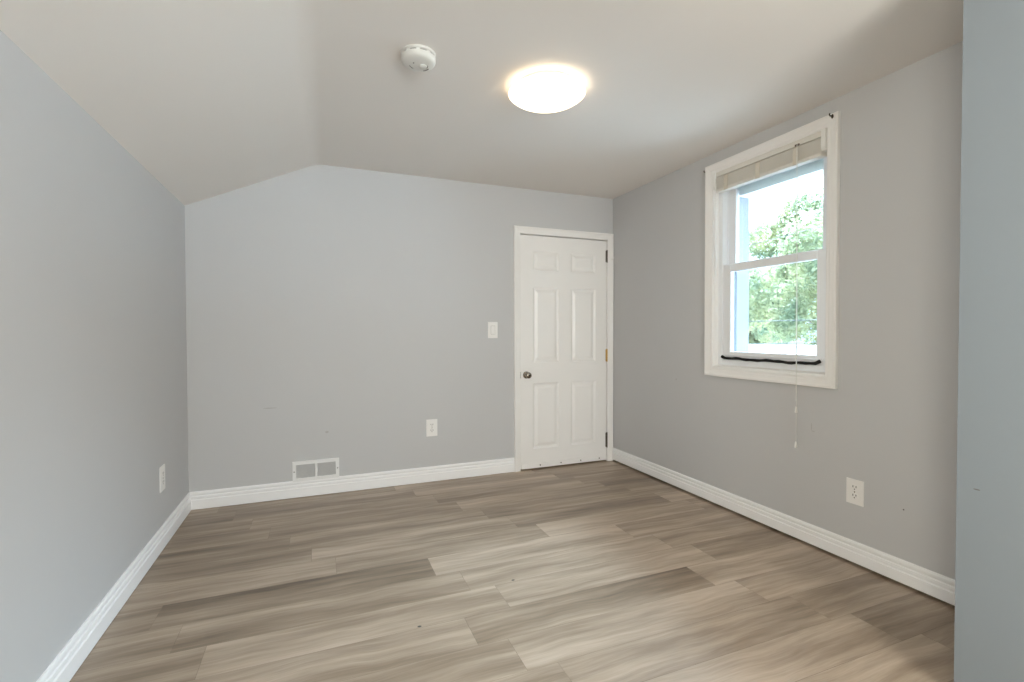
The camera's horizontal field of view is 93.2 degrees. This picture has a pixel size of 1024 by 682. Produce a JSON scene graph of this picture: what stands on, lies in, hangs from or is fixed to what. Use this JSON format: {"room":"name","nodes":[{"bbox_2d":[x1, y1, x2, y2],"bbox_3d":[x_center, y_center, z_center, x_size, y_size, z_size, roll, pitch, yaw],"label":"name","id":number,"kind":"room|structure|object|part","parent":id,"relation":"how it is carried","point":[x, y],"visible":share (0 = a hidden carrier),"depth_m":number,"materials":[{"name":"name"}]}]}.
{"room":"empty bedroom","nodes":[
{"label":"empty bedroom","id":0,"kind":"room"},
{"bbox_2d":[0,30,188,681],"bbox_3d":[-1.246,-0.141,0.779,0.100,2.750,5.278,-1,1,-22],"label":"wall","id":1,"kind":"structure","parent":0,"point":[93,342],"depth_m":1.75,"materials":[{"name":"grey paint"}]},
{"bbox_2d":[36,492,190,681],"bbox_3d":[-1.207,1.120,0.869,0.016,0.119,5.178,-1,1,-22],"label":"baseboard","id":2,"kind":"structure","parent":1,"relation":"attached to","point":[71,657],"depth_m":2.00,"materials":[{"name":"white paint"}]},
{"bbox_2d":[159,464,164,492],"bbox_3d":[-1.955,0.767,2.710,0.008,0.140,0.090,-1,1,-22],"label":"wall outlet","id":3,"kind":"object","parent":1,"relation":"attached to","point":[162,468],"visible":1,"depth_m":2.70,"materials":[{"name":"white plastic"}]},
{"bbox_2d":[185,165,612,491],"bbox_3d":[-0.598,-0.200,3.942,3.663,2.750,0.110,-1,1,-22],"label":"wall","id":4,"kind":"structure","parent":0,"point":[332,311],"depth_m":3.64,"materials":[{"name":"grey paint"}]},
{"bbox_2d":[292,458,338,481],"bbox_3d":[-1.437,0.946,3.555,0.318,0.146,0.018,-1,1,-22],"label":"air vent","id":5,"kind":"object","parent":4,"relation":"in","point":[308,470],"visible":1,"depth_m":3.55,"materials":[{"name":"white paint"}]},
{"bbox_3d":[-1.504,0.943,3.532,0.128,0.096,0.008,-1,1,-22],"label":"louvre panel","id":6,"kind":"part","parent":5,"relation":"part of","materials":[{"name":"white paint"}]},
{"bbox_3d":[-1.373,0.942,3.585,0.128,0.096,0.008,-1,1,-22],"label":"louvre panel","id":7,"kind":"part","parent":5,"relation":"part of","materials":[{"name":"white paint"}]},
{"bbox_2d":[190,458,514,509],"bbox_3d":[-1.078,1.069,3.703,2.370,0.119,0.016,-1,1,-22],"label":"baseboard","id":8,"kind":"structure","parent":4,"relation":"attached to","point":[204,499],"depth_m":3.63,"materials":[{"name":"white paint"}]},
{"bbox_2d":[426,419,436,436],"bbox_3d":[-0.641,0.695,3.877,0.090,0.135,0.008,-1,1,-22],"label":"wall outlet","id":9,"kind":"object","parent":4,"relation":"attached to","point":[431,425],"visible":1,"depth_m":3.87,"materials":[{"name":"white plastic"}]},
{"bbox_2d":[488,322,497,337],"bbox_3d":[-0.160,-0.092,4.056,0.086,0.134,0.008,-1,1,-22],"label":"light switch","id":10,"kind":"object","parent":4,"relation":"attached to","point":[492,326],"visible":1,"depth_m":4.05,"materials":[{"name":"white plastic"}]},
{"bbox_2d":[513,225,613,471],"bbox_3d":[0.466,0.066,4.339,0.990,2.100,0.177,-1,1,-22],"label":"door","id":11,"kind":"structure","parent":4,"relation":"in","point":[563,279],"depth_m":4.31,"materials":[{"name":"white paint"}]},
{"bbox_3d":[0.136,0.294,4.152,0.062,0.062,0.068,-1,1,-22],"label":"knob","id":12,"kind":"part","parent":11,"relation":"part of","materials":[{"name":"silver metal"}]},
{"bbox_2d":[0,0,962,205],"bbox_3d":[0.401,-1.205,1.433,3.663,0.754,5.298,-1,1,-22],"label":"ceiling","id":13,"kind":"structure","parent":0,"point":[212,98],"depth_m":2.19,"materials":[{"name":"paint"}]},
{"bbox_2d":[400,44,435,71],"bbox_3d":[-0.414,-1.241,2.141,0.155,0.052,0.155,-1,1,-22],"label":"smoke detector","id":14,"kind":"object","parent":13,"relation":"attached to","point":[415,57],"visible":1,"depth_m":2.10,"materials":[{"name":"plastic"}]},
{"bbox_2d":[509,71,585,112],"bbox_3d":[0.174,-1.227,2.426,0.384,0.093,0.384,-1,1,-22],"label":"ceiling light","id":15,"kind":"object","parent":13,"relation":"attached to","point":[547,91],"visible":1,"depth_m":2.34,"materials":[{"name":"white plastic"}]},
{"bbox_2d":[70,460,954,681],"bbox_3d":[0.364,1.196,1.584,3.663,0.061,5.528,-1,1,-22],"label":"floor","id":16,"kind":"structure","parent":0,"point":[601,570],"depth_m":2.21,"materials":[{"name":"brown wood"}]},
{"bbox_2d":[613,41,962,579],"bbox_3d":[1.610,-0.190,3.092,0.200,2.750,3.116,-1,1,-22],"label":"wall","id":17,"kind":"structure","parent":0,"point":[889,425],"depth_m":2.48,"materials":[{"name":"grey paint"}]},
{"bbox_2d":[704,111,840,388],"bbox_3d":[1.658,-0.481,3.021,0.290,1.454,0.932,-1,1,-22],"label":"window","id":18,"kind":"structure","parent":17,"relation":"in","point":[726,323],"depth_m":3.06,"materials":[{"name":"white paint"}]},
{"bbox_2d":[713,128,826,447],"bbox_3d":[1.544,-0.271,2.975,0.066,1.749,0.794,-1,1,-22],"label":"window blind","id":19,"kind":"object","parent":18,"relation":"attached to","point":[811,148],"visible":0.88,"depth_m":2.85,"materials":[{"name":"white plastic"}]},
{"bbox_3d":[1.550,-1.125,2.965,0.042,0.032,0.786,-1,1,-22],"label":"head rail","id":20,"kind":"part","parent":19,"relation":"part of","materials":[{"name":"beige fabric"}]},
{"bbox_3d":[1.549,-1.014,2.964,0.048,0.020,0.746,-1,1,-22],"label":"rail","id":21,"kind":"part","parent":19,"relation":"part of","materials":[{"name":"beige fabric"}]},
{"bbox_3d":[1.612,-0.263,2.744,0.007,1.690,0.016,-1,1,-22],"label":"pull cord","id":22,"kind":"part","parent":19,"relation":"part of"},
{"bbox_2d":[721,355,820,364],"bbox_3d":[1.571,0.116,2.999,0.022,0.038,0.706,-1,1,-22],"label":"strip","id":23,"kind":"object","parent":18,"relation":"on","point":[722,356],"visible":0.98,"depth_m":2.95,"materials":[{"name":"black plastic"}]},
{"bbox_3d":[1.621,-0.480,3.006,0.090,1.337,0.812,-1,1,-22],"label":"frame","id":24,"kind":"part","parent":18,"relation":"part of","materials":[{"name":"white plastic"}]},
{"bbox_3d":[1.597,-0.190,3.001,0.042,0.646,0.720,-1,1,-22],"label":"sash","id":25,"kind":"part","parent":18,"relation":"part of","materials":[{"name":"white plastic"}]},
{"bbox_3d":[1.639,-0.787,3.007,0.034,0.623,0.720,-1,1,-22],"label":"sash","id":26,"kind":"part","parent":18,"relation":"part of","materials":[{"name":"white plastic"}]},
{"bbox_2d":[612,448,954,605],"bbox_3d":[1.477,1.068,3.166,0.016,0.106,2.914,-1,1,-22],"label":"baseboard","id":27,"kind":"structure","parent":17,"relation":"attached to","point":[939,586],"depth_m":2.67,"materials":[{"name":"white paint"}]},
{"bbox_2d":[846,477,863,506],"bbox_3d":[1.755,0.772,2.478,0.008,0.128,0.086,-1,1,-22],"label":"wall outlet","id":28,"kind":"object","parent":17,"relation":"attached to","point":[854,488],"visible":1,"depth_m":2.47,"materials":[{"name":"white plastic"}]},
{"bbox_2d":[851,493,857,499],"bbox_3d":[1.753,0.794,2.478,0.003,0.032,0.038,-1,1,-22],"label":"receptacle","id":29,"kind":"object","parent":28,"relation":"attached to","point":[854,496],"depth_m":2.48,"materials":[{"name":"white plastic"}]},
{"bbox_2d":[851,484,858,490],"bbox_3d":[1.752,0.751,2.477,0.003,0.032,0.038,-1,1,-22],"label":"receptacle","id":30,"kind":"object","parent":28,"relation":"attached to","point":[854,487],"depth_m":2.47,"materials":[{"name":"white plastic"}]},
{"bbox_2d":[954,0,1023,681],"bbox_3d":[2.266,-0.146,0.619,0.830,2.750,2.362,-1,1,-22],"label":"wall","id":31,"kind":"structure","parent":0,"point":[989,561],"depth_m":1.49,"materials":[{"name":"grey paint"}]},
{"label":"outside","id":32,"kind":"structure","parent":0,"visible":0},
{"bbox_3d":[46.596,3.254,51.136,115.451,0.200,180.000,-1,1,-22],"label":"ground","id":33,"kind":"structure","parent":32,"visible":0},
{"bbox_2d":[749,254,812,344],"bbox_3d":[12.387,-0.637,26.197,7.101,8.675,6.644,0,1,29],"label":"leafy tree","id":34,"kind":"object","parent":33,"relation":"on","point":[755,337],"visible":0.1,"depth_m":23.85,"materials":[{"name":"green plant"}]},
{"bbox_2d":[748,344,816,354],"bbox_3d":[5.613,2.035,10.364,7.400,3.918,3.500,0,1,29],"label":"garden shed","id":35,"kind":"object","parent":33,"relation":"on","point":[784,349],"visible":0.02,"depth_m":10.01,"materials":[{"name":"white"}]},
{"bbox_2d":[749,187,822,344],"bbox_3d":[11.247,-0.797,16.434,7.674,9.355,7.514,0,1,-17],"label":"leafy tree","id":36,"kind":"object","parent":33,"relation":"on","point":[770,304],"visible":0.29,"depth_m":16.15,"materials":[{"name":"green plant"}]},
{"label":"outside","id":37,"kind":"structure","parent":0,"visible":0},
{"bbox_2d":[751,226,820,244],"bbox_3d":[6.817,-2.668,12.153,6.328,1.309,0.011,0,1,29],"label":"cable","id":38,"kind":"object","parent":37,"point":[819,226],"visible":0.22,"depth_m":12.12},
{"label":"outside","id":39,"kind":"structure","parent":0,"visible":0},
{"bbox_2d":[749,319,816,321],"bbox_3d":[6.302,-0.508,11.341,5.568,0.099,0.015,0,1,29],"label":"cable","id":40,"kind":"object","parent":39,"point":[815,319],"visible":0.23,"depth_m":11.30,"materials":[{"name":"white"}]},
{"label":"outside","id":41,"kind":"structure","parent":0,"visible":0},
{"bbox_2d":[765,342,816,343],"bbox_3d":[6.546,0.020,11.787,5.782,0.274,0.018,0,1,29],"label":"cable","id":42,"kind":"object","parent":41,"point":[798,342],"visible":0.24,"depth_m":11.71,"materials":[{"name":"white"}]}
]}

